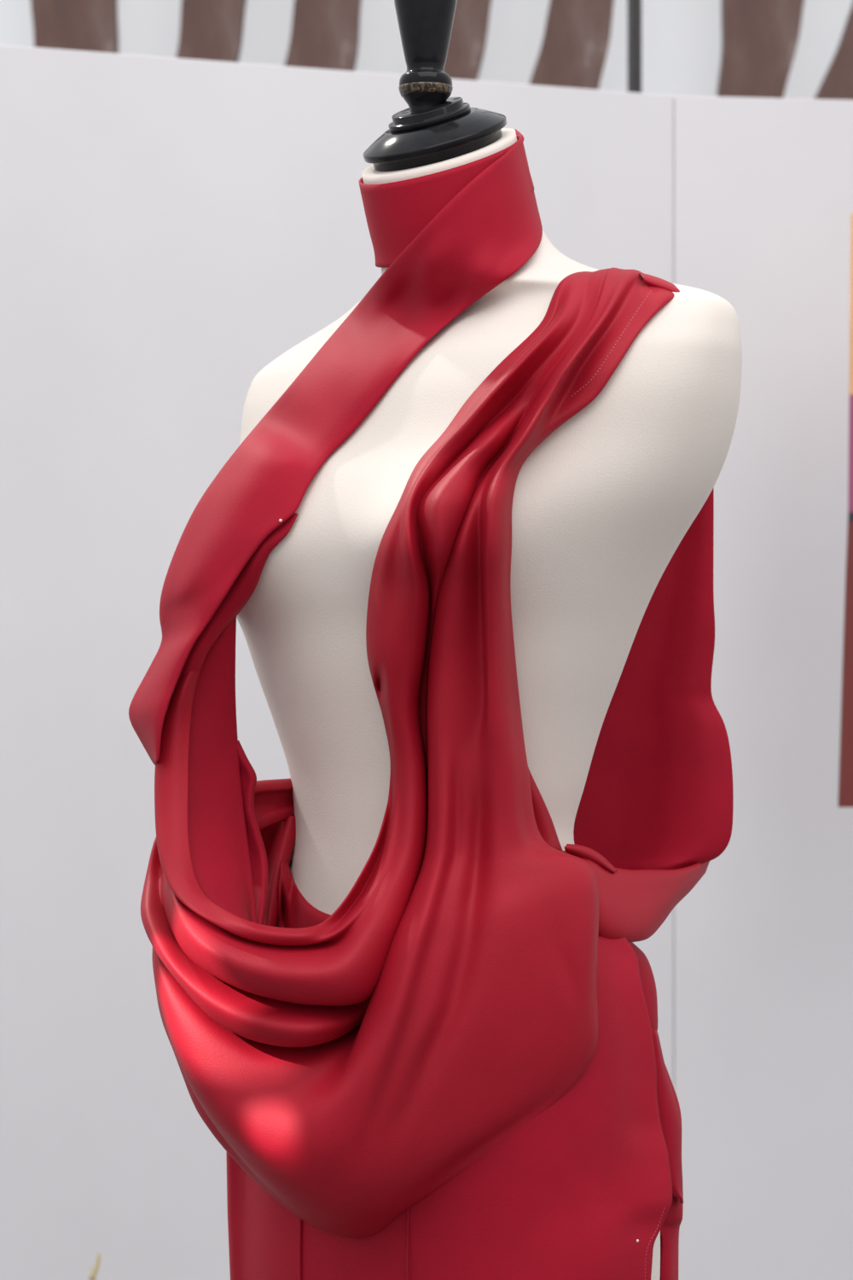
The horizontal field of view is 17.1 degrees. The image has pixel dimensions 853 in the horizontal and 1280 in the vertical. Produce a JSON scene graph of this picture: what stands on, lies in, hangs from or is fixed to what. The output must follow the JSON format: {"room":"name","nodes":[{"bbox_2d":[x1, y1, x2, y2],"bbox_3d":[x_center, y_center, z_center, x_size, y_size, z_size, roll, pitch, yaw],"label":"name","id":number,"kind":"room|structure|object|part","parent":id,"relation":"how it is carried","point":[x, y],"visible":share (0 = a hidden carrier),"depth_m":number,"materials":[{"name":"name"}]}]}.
{"room":"fashion exhibition","nodes":[
{"label":"fashion exhibition","id":0,"kind":"room"},
{"bbox_2d":[0,44,673,1279],"bbox_3d":[-0.907,0.279,3.174,2.600,1.943,0.040,0,0,-21],"label":"wall","id":1,"kind":"structure","parent":0,"point":[171,229],"depth_m":3.36,"materials":[{"name":"white paint"}]},
{"bbox_2d":[0,0,852,98],"bbox_3d":[0.000,-0.650,5.300,9.000,3.800,0.001,0,0,0],"label":"wall","id":2,"kind":"structure","parent":0,"point":[682,39],"depth_m":5.30,"materials":[{"name":"grey paint"}]},
{"bbox_2d":[673,95,852,1279],"bbox_3d":[1.304,0.279,3.768,2.000,1.943,0.040,0,0,-7],"label":"wall","id":3,"kind":"structure","parent":0,"point":[763,188],"depth_m":3.63,"materials":[{"name":"white paint"}]},
{"bbox_2d":[837,213,852,807],"bbox_3d":[0.545,-0.153,3.356,0.117,0.700,0.012,0,0,0],"label":"printed banner","id":4,"kind":"object","parent":3,"relation":"attached to","point":[846,776],"visible":1,"depth_m":3.35,"materials":[{"name":"red paper"}]},
{"bbox_3d":[0.000,1.300,3.000,16.000,0.100,14.000,0,0,0],"label":"floor","id":5,"kind":"structure","parent":0,"visible":0},
{"bbox_2d":[30,0,119,53],"bbox_3d":[-0.705,-0.344,5.135,0.291,3.198,0.070,0,0,0],"label":"rib","id":6,"kind":"object","parent":5,"relation":"on","point":[92,26],"visible":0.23,"depth_m":5.10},
{"bbox_2d":[88,1253,100,1279],"bbox_3d":[-0.368,0.965,3.150,0.015,0.571,0.008,0,0,0],"label":"stem","id":7,"kind":"object","parent":5,"relation":"on","point":[94,1273],"visible":1,"depth_m":3.15,"materials":[{"name":"plant"}]},
{"bbox_2d":[175,0,246,62],"bbox_3d":[-0.385,-0.344,5.135,0.185,3.198,0.070,0,0,0],"label":"rib","id":8,"kind":"object","parent":5,"relation":"on","point":[211,30],"visible":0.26,"depth_m":5.10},
{"bbox_2d":[285,0,361,71],"bbox_3d":[-0.194,-0.344,5.135,0.185,3.198,0.070,0,0,0],"label":"rib","id":9,"kind":"object","parent":5,"relation":"on","point":[325,34],"visible":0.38,"depth_m":5.10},
{"bbox_2d":[444,0,491,81],"bbox_3d":[0.055,-0.344,5.135,0.214,3.198,0.070,0,0,0],"label":"rib","id":10,"kind":"object","parent":5,"relation":"on","point":[468,43],"visible":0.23,"depth_m":5.10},
{"bbox_2d":[236,0,742,1279],"bbox_3d":[0.021,0.370,2.004,0.383,1.759,0.360,0,0,0],"label":"mannequin","id":11,"kind":"object","parent":5,"relation":"on","point":[602,506],"visible":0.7,"depth_m":1.91,"materials":[{"name":"beige fabric"}]},
{"bbox_2d":[128,128,733,1279],"bbox_3d":[0.007,0.114,1.951,0.427,0.956,0.297,0,0,0],"label":"dress","id":12,"kind":"object","parent":11,"relation":"on","point":[456,1070],"visible":0.95,"depth_m":1.87,"materials":[{"name":"red fabric"}]},
{"bbox_3d":[-0.145,0.089,1.928,0.059,0.220,0.095,0,0,-14],"label":"cowl panel","id":13,"kind":"part","parent":12,"relation":"part of","materials":[{"name":"red fabric"}]},
{"bbox_3d":[0.160,0.175,2.004,0.054,0.064,0.239,0,0,38],"label":"waist sash","id":14,"kind":"part","parent":12,"relation":"part of","materials":[{"name":"red fabric"}]},
{"bbox_3d":[0.137,-0.030,2.028,0.133,0.406,0.126,0,0,25],"label":"panel","id":15,"kind":"part","parent":12,"relation":"part of","materials":[{"name":"red fabric"}]},
{"bbox_3d":[0.006,-0.347,1.980,0.100,0.053,0.099,0,0,0],"label":"neck plate","id":16,"kind":"part","parent":11,"relation":"part of","materials":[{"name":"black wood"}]},
{"bbox_2d":[529,0,614,89],"bbox_3d":[0.261,-0.344,5.135,0.224,3.198,0.070,0,0,0],"label":"rib","id":17,"kind":"object","parent":5,"relation":"on","point":[574,49],"visible":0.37,"depth_m":5.10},
{"bbox_2d":[628,0,641,93],"bbox_3d":[0.322,-0.450,4.401,0.020,3.400,0.031,0,0,0],"label":"metal post","id":18,"kind":"object","parent":5,"relation":"on","point":[634,6],"visible":0.02,"depth_m":4.38,"materials":[{"name":"metal"}]},
{"bbox_3d":[0.316,-0.450,4.400,0.007,3.400,0.030,0,0,0],"label":"rail","id":19,"kind":"part","parent":18,"relation":"part of","materials":[{"name":"metal"}]},
{"bbox_3d":[0.329,-0.450,4.400,0.007,3.400,0.030,0,0,0],"label":"rail","id":20,"kind":"part","parent":18,"relation":"part of","materials":[{"name":"metal"}]},
{"bbox_2d":[716,0,804,98],"bbox_3d":[0.592,-0.344,5.135,0.282,3.198,0.070,0,0,0],"label":"stripe","id":21,"kind":"object","parent":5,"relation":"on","point":[760,37],"visible":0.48,"depth_m":5.10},
{"bbox_2d":[814,3,852,99],"bbox_3d":[0.887,-0.344,5.135,0.464,3.198,0.070,0,0,0],"label":"stripe","id":22,"kind":"object","parent":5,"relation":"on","point":[837,84],"visible":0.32,"depth_m":5.10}
]}

